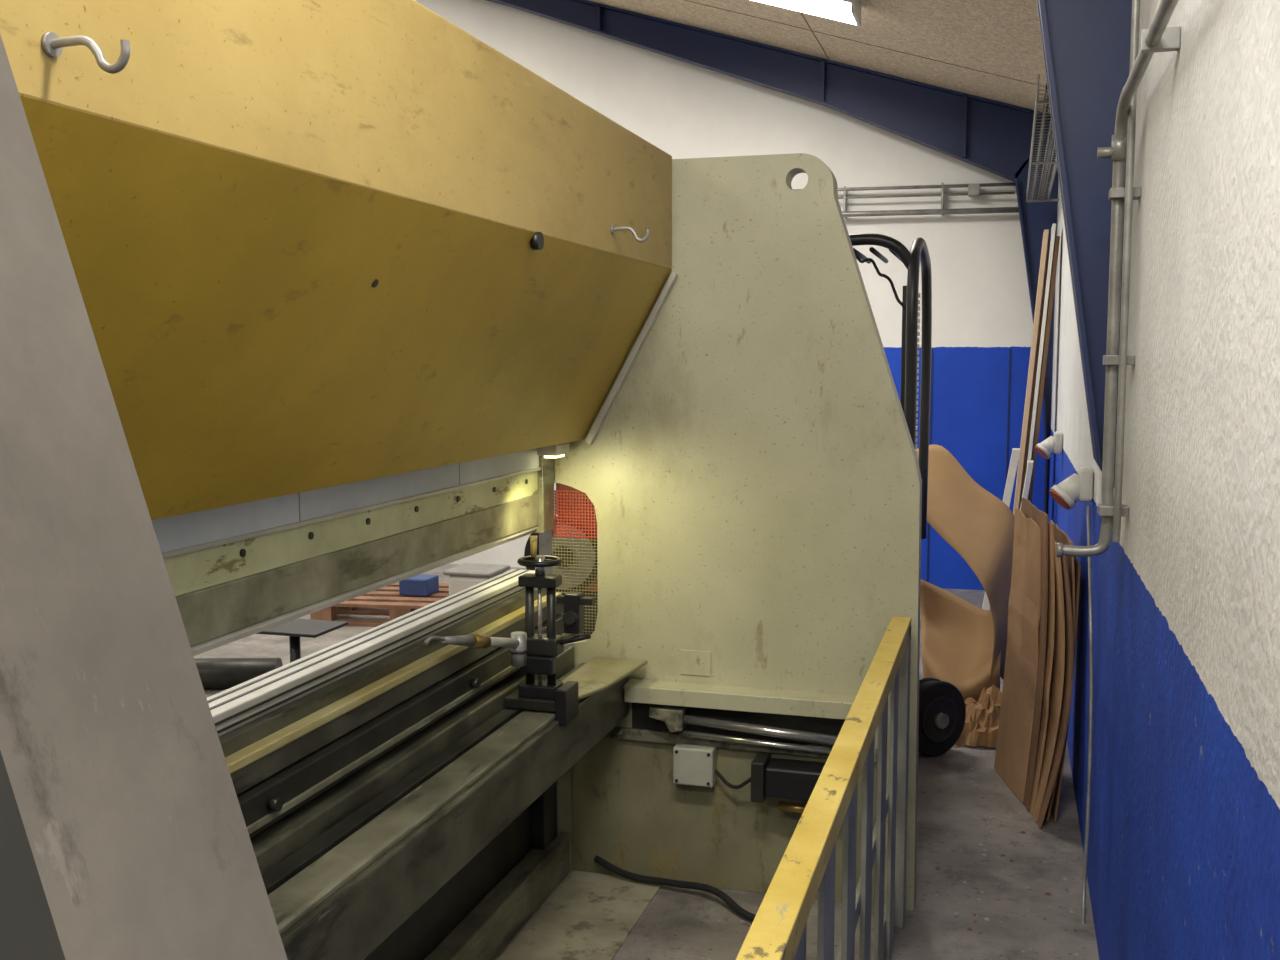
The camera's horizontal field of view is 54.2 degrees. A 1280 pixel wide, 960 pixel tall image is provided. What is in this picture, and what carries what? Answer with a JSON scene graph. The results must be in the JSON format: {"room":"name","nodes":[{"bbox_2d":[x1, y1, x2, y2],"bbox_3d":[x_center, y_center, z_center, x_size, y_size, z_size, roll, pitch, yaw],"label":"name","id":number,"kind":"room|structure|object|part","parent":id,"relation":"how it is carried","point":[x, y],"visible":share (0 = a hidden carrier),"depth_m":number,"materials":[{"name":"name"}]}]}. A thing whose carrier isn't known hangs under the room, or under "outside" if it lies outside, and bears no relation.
{"room":"metal workshop","nodes":[
{"label":"metal workshop","id":0,"kind":"room"},
{"bbox_2d":[449,483,557,567],"bbox_3d":[-3.984,-0.460,11.074,10.100,2.200,0.020,2,6,16],"label":"panelling","id":1,"kind":"object","parent":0,"point":[508,553],"depth_m":10.32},
{"bbox_2d":[194,564,1098,959],"bbox_3d":[-4.839,1.329,4.440,12.290,0.106,13.500,2,6,16],"label":"floor","id":2,"kind":"structure","parent":0,"point":[962,797],"depth_m":3.96,"materials":[{"name":"concrete"}]},
{"bbox_2d":[194,658,282,688],"bbox_3d":[-2.505,1.006,6.483,1.259,0.159,0.159,0,5,-1],"label":"tube","id":3,"kind":"object","parent":2,"relation":"on","point":[215,673],"visible":0.11,"depth_m":6.42,"materials":[{"name":"black metal"}]},
{"bbox_2d":[256,618,347,662],"bbox_3d":[-1.628,0.912,5.911,0.400,0.455,0.300,2,6,16],"label":"pedestal table","id":4,"kind":"object","parent":2,"relation":"on","point":[297,628],"visible":0.41,"depth_m":5.87,"materials":[{"name":"black paint"}]},
{"bbox_3d":[-1.628,0.920,5.911,0.049,0.440,0.049,2,6,16],"label":"leg","id":5,"kind":"part","parent":4,"relation":"part of","materials":[{"name":"black paint"}]},
{"bbox_2d":[310,582,448,626],"bbox_3d":[-1.477,0.832,8.372,1.200,0.144,0.800,1,6,8],"label":"wooden pallet","id":6,"kind":"object","parent":2,"relation":"on","point":[389,597],"visible":0.27,"depth_m":8.13,"materials":[{"name":"brown wood"}]},
{"bbox_2d":[399,563,509,596],"bbox_3d":[-1.237,0.669,8.338,0.670,0.184,0.340,2,6,16],"label":"boxes","id":7,"kind":"object","parent":6,"relation":"on","point":[463,576],"visible":0.77,"depth_m":8.25,"materials":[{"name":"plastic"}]},
{"bbox_3d":[-1.079,0.597,8.284,0.340,0.030,0.340,2,6,16],"label":"lid","id":8,"kind":"part","parent":7,"relation":"part of","materials":[{"name":"white cardboard"}]},
{"bbox_2d":[449,572,504,595],"bbox_3d":[-1.079,0.688,8.293,0.300,0.154,0.300,2,6,16],"label":"tub","id":9,"kind":"object","parent":7,"relation":"in","point":[458,581],"depth_m":8.15,"materials":[{"name":"white plastic"}]},
{"bbox_2d":[0,0,921,959],"bbox_3d":[-0.368,0.311,2.364,1.540,2.330,3.590,2,6,16],"label":"press brake","id":10,"kind":"object","parent":2,"relation":"on","point":[307,307],"visible":0.95,"depth_m":2.58,"materials":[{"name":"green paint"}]},
{"bbox_3d":[-0.860,0.475,0.702,1.540,2.320,0.107,2,6,16],"label":"frame","id":11,"kind":"part","parent":10,"relation":"part of","materials":[{"name":"grey metal"}]},
{"bbox_3d":[-0.827,0.460,2.457,0.095,0.045,3.260,2,6,16],"label":"die rail","id":12,"kind":"part","parent":10,"relation":"part of","materials":[{"name":"metal"}]},
{"bbox_3d":[-0.735,0.523,2.457,0.035,0.020,3.300,2,6,16],"label":"oiled rail","id":13,"kind":"part","parent":10,"relation":"part of","materials":[{"name":"metal"}]},
{"bbox_3d":[-0.696,0.645,2.478,0.009,0.013,3.340,2,6,16],"label":"bed slot rail","id":14,"kind":"part","parent":10,"relation":"part of","materials":[{"name":"grey metal"}]},
{"bbox_3d":[-0.625,0.763,2.295,0.100,0.013,3.010,2,6,16],"label":"gauge beam plate","id":15,"kind":"part","parent":10,"relation":"part of","materials":[{"name":"grey metal"}]},
{"bbox_3d":[-0.833,0.994,2.570,0.130,0.930,3.375,2,6,16],"label":"bed plate","id":16,"kind":"part","parent":10,"relation":"part of","materials":[{"name":"metal"}]},
{"bbox_3d":[-0.384,0.434,3.344,0.026,0.079,0.239,3,6,25],"label":"arm rod","id":17,"kind":"part","parent":10,"relation":"part of","materials":[{"name":"metal"}]},
{"bbox_3d":[-0.310,0.949,4.037,0.045,0.460,0.120,2,6,16],"label":"post","id":18,"kind":"part","parent":10,"relation":"part of","materials":[{"name":"metal"}]},
{"bbox_3d":[-0.269,-0.076,3.926,0.040,0.009,0.080,2,6,16],"label":"worklight glass","id":19,"kind":"part","parent":10,"relation":"part of","materials":[{"name":"white glass"}]},
{"bbox_3d":[-0.191,0.375,3.420,0.036,0.036,0.025,2,6,16],"label":"knob","id":20,"kind":"part","parent":10,"relation":"part of","materials":[{"name":"metal"}]},
{"bbox_3d":[-0.178,0.441,3.467,0.086,0.035,0.016,0,5,2],"label":"handle","id":21,"kind":"part","parent":10,"relation":"part of","materials":[{"name":"metal"}]},
{"bbox_3d":[-0.177,0.332,3.451,0.105,0.020,0.030,2,6,16],"label":"block arm","id":22,"kind":"part","parent":10,"relation":"part of","materials":[{"name":"metal"}]},
{"bbox_3d":[-0.133,0.606,3.800,0.180,0.012,0.508,2,6,16],"label":"gauge plate","id":23,"kind":"part","parent":10,"relation":"part of","materials":[{"name":"beige metal"}]},
{"bbox_3d":[0.178,0.586,4.002,0.100,0.080,0.004,2,6,16],"label":"frame name plate","id":24,"kind":"part","parent":10,"relation":"part of","materials":[{"name":"green paint"}]},
{"bbox_3d":[0.254,1.085,4.026,1.000,0.470,0.008,2,6,16],"label":"frame panel","id":25,"kind":"part","parent":10,"relation":"part of","materials":[{"name":"beige metal"}]},
{"bbox_3d":[0.125,0.156,4.031,1.540,2.320,0.100,2,6,16],"label":"frame","id":26,"kind":"part","parent":10,"relation":"part of","materials":[{"name":"green paint"}]},
{"bbox_3d":[0.308,0.837,3.974,0.880,0.035,0.030,2,6,16],"label":"frame rail","id":27,"kind":"part","parent":10,"relation":"part of","materials":[{"name":"silver metal"}]},
{"bbox_3d":[0.349,0.762,3.964,0.780,0.115,0.012,2,6,16],"label":"frame recess panel","id":28,"kind":"part","parent":10,"relation":"part of","materials":[{"name":"metal"}]},
{"bbox_3d":[0.391,0.781,3.897,0.522,0.060,0.030,2,6,16],"label":"drive rod","id":29,"kind":"part","parent":10,"relation":"part of","materials":[{"name":"silver metal"}]},
{"bbox_3d":[0.512,0.928,3.860,0.240,0.095,0.110,2,6,16],"label":"servo motor","id":30,"kind":"part","parent":10,"relation":"part of","materials":[{"name":"black paint"}]},
{"bbox_2d":[524,517,597,635],"bbox_3d":[-0.407,0.607,6.055,0.655,1.035,0.579,2,6,16],"label":"saw","id":31,"kind":"object","parent":2,"relation":"on","point":[544,540],"visible":0.16,"depth_m":5.75,"materials":[{"name":"metal"}]},
{"bbox_3d":[-0.356,0.353,5.749,0.300,0.300,0.008,1,6,9],"label":"blade","id":32,"kind":"part","parent":31,"relation":"part of","materials":[{"name":"metal"}]},
{"bbox_3d":[-0.289,0.387,6.019,0.320,0.240,0.340,2,6,16],"label":"motor","id":33,"kind":"part","parent":31,"relation":"part of","materials":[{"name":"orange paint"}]},
{"bbox_2d":[486,0,1057,514],"bbox_3d":[-1.070,-2.191,9.847,8.287,5.881,0.140,2,6,16],"label":"frame","id":34,"kind":"object","parent":2,"relation":"on","point":[995,137],"visible":0.78,"depth_m":8.95,"materials":[{"name":"blue metal"}]},
{"bbox_2d":[736,616,910,959],"bbox_3d":[0.321,1.025,2.224,0.056,0.935,3.280,2,6,16],"label":"safety railing","id":35,"kind":"object","parent":2,"relation":"on","point":[778,930],"visible":1,"depth_m":2.59,"materials":[{"name":"yellow metal"}]},
{"bbox_3d":[0.302,1.021,2.187,0.012,0.050,3.200,2,6,16],"label":"rail","id":36,"kind":"part","parent":35,"relation":"part of","materials":[{"name":"grey metal"}]},
{"bbox_3d":[0.302,1.414,2.225,0.012,0.120,3.200,2,6,16],"label":"kick plate","id":37,"kind":"part","parent":35,"relation":"part of","materials":[{"name":"grey metal"}]},
{"bbox_3d":[0.776,0.888,3.751,0.050,0.915,0.080,2,6,16],"label":"post","id":38,"kind":"part","parent":35,"relation":"part of","materials":[{"name":"grey metal"}]},
{"bbox_2d":[849,233,965,756],"bbox_3d":[0.830,0.129,4.979,0.917,2.191,1.653,2,6,16],"label":"hand truck","id":39,"kind":"object","parent":2,"relation":"on","point":[942,710],"visible":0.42,"depth_m":5.33,"materials":[{"name":"black paint"}]},
{"bbox_3d":[1.143,-0.360,5.194,0.026,0.824,0.030,2,6,16],"label":"lift chain","id":40,"kind":"part","parent":39,"relation":"part of","materials":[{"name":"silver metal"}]},
{"bbox_2d":[920,579,1000,701],"bbox_3d":[1.546,0.822,6.093,0.422,0.597,0.583,2,6,16],"label":"sheet","id":41,"kind":"object","parent":2,"relation":"on","point":[957,635],"visible":0.64,"depth_m":6.19,"materials":[{"name":"brown wood"}]},
{"bbox_2d":[915,444,1014,679],"bbox_3d":[1.616,0.387,6.195,0.424,1.084,0.834,-3,6,-27],"label":"sheet","id":42,"kind":"object","parent":41,"relation":"on","point":[973,521],"visible":0.66,"depth_m":6.13,"materials":[{"name":"brown cardboard"}]},
{"bbox_2d":[955,685,1001,747],"bbox_3d":[1.517,1.044,5.617,0.215,0.230,0.295,2,6,16],"label":"cardboard","id":43,"kind":"object","parent":2,"relation":"on","point":[981,725],"visible":0.68,"depth_m":5.55,"materials":[{"name":"paper"}]},
{"bbox_2d":[935,831,1077,955],"bbox_3d":[1.042,1.359,3.604,0.432,0.005,1.968,2,6,16],"label":"debris","id":44,"kind":"object","parent":2,"relation":"on","point":[990,832],"visible":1,"depth_m":4.01,"materials":[{"name":"cardboard"}]},
{"bbox_2d":[982,224,1059,609],"bbox_3d":[2.356,-0.309,7.773,0.367,2.530,0.847,3,6,30],"label":"leaning boards","id":45,"kind":"object","parent":2,"relation":"on","point":[1026,470],"visible":0.55,"depth_m":7.77,"materials":[{"name":"brown wood"}]},
{"bbox_2d":[994,498,1080,827],"bbox_3d":[1.536,0.670,4.859,0.248,1.132,0.748,1,6,13],"label":"stack","id":46,"kind":"object","parent":2,"relation":"on","point":[1043,604],"visible":0.98,"depth_m":4.74,"materials":[{"name":"brown cardboard"}]},
{"bbox_2d":[1081,506,1092,923],"bbox_3d":[1.312,0.778,3.616,0.026,1.248,1.504,2,6,17],"label":"loose cable","id":47,"kind":"object","parent":2,"relation":"on","point":[1090,742],"visible":0.93,"depth_m":3.93,"materials":[{"name":"grey plastic"}]},
{"bbox_2d":[414,0,1051,589],"bbox_3d":[-2.902,-2.929,10.632,12.290,7.200,0.200,2,6,16],"label":"wall","id":48,"kind":"structure","parent":0,"point":[981,305],"depth_m":9.25,"materials":[{"name":"paint"}]},
{"bbox_2d":[793,182,1018,217],"bbox_3d":[1.515,-2.047,9.231,2.800,0.232,0.140,2,6,16],"label":"pipes","id":49,"kind":"object","parent":48,"relation":"attached to","point":[973,189],"visible":0.6,"depth_m":9.02,"materials":[{"name":"grey metal"}]},
{"bbox_2d":[927,349,932,581],"bbox_3d":[2.157,-0.079,9.300,0.012,1.780,0.006,2,6,16],"label":"trim","id":50,"kind":"structure","parent":48,"relation":"attached to","point":[932,349],"depth_m":9.27,"materials":[{"name":"blue paint"}]},
{"bbox_2d":[1006,349,1010,479],"bbox_3d":[2.685,-0.064,9.145,0.012,1.780,0.006,2,6,16],"label":"trim","id":51,"kind":"structure","parent":48,"relation":"attached to","point":[1009,349],"depth_m":9.10,"materials":[{"name":"blue paint"}]},
{"bbox_2d":[587,0,1050,113],"bbox_3d":[-4.743,-3.973,3.903,12.490,3.836,13.500,2,6,16],"label":"ceiling","id":52,"kind":"structure","parent":0,"point":[998,37],"depth_m":7.91,"materials":[{"name":"brown wood"}]},
{"bbox_2d":[753,0,861,27],"bbox_3d":[0.600,-2.850,7.173,1.300,0.511,0.320,2,6,16],"label":"ceiling lamp","id":53,"kind":"object","parent":52,"relation":"attached to","point":[847,11],"depth_m":7.04,"materials":[{"name":"white plastic"}]},
{"bbox_2d":[685,0,1044,86],"bbox_3d":[-0.906,-3.280,6.761,6.280,1.912,5.400,2,6,16],"label":"trim","id":54,"kind":"structure","parent":52,"relation":"attached to","point":[685,0],"depth_m":8.11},
{"bbox_2d":[1037,0,1131,481],"bbox_3d":[-2.682,-2.345,4.339,8.287,4.521,0.140,2,6,16],"label":"frame","id":55,"kind":"object","parent":52,"relation":"attached to","point":[1086,43],"visible":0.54,"depth_m":3.32,"materials":[{"name":"metal"}]},
{"bbox_2d":[1048,0,1279,959],"bbox_3d":[1.180,-0.350,2.602,0.200,3.600,13.700,2,6,16],"label":"wall","id":56,"kind":"structure","parent":0,"point":[1183,863],"depth_m":2.03,"materials":[{"name":"paint"}]},
{"bbox_2d":[1026,74,1058,201],"bbox_3d":[2.224,-1.758,6.764,0.213,0.079,3.703,2,6,16],"label":"cable tray","id":57,"kind":"object","parent":56,"relation":"attached to","point":[1045,102],"visible":0.72,"depth_m":6.70,"materials":[{"name":"black paint"}]},
{"bbox_2d":[1035,431,1062,458],"bbox_3d":[2.244,-0.189,6.847,0.153,0.151,0.099,0,5,0],"label":"power socket","id":58,"kind":"object","parent":56,"relation":"attached to","point":[1046,448],"visible":1,"depth_m":6.81,"materials":[{"name":"white plastic"}]},
{"bbox_2d":[1049,466,1093,509],"bbox_3d":[1.508,0.029,4.362,0.153,0.151,0.099,0,5,0],"label":"power socket","id":59,"kind":"object","parent":56,"relation":"attached to","point":[1074,488],"visible":1,"depth_m":4.33,"materials":[{"name":"white plastic"}]},
{"bbox_2d":[1056,0,1180,556],"bbox_3d":[0.115,-0.419,-0.383,0.164,1.893,7.210,2,6,16],"label":"conduit pipe","id":60,"kind":"object","parent":56,"relation":"attached to","point":[1159,37],"visible":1,"depth_m":3.01,"materials":[{"name":"grey metal"}]}
]}

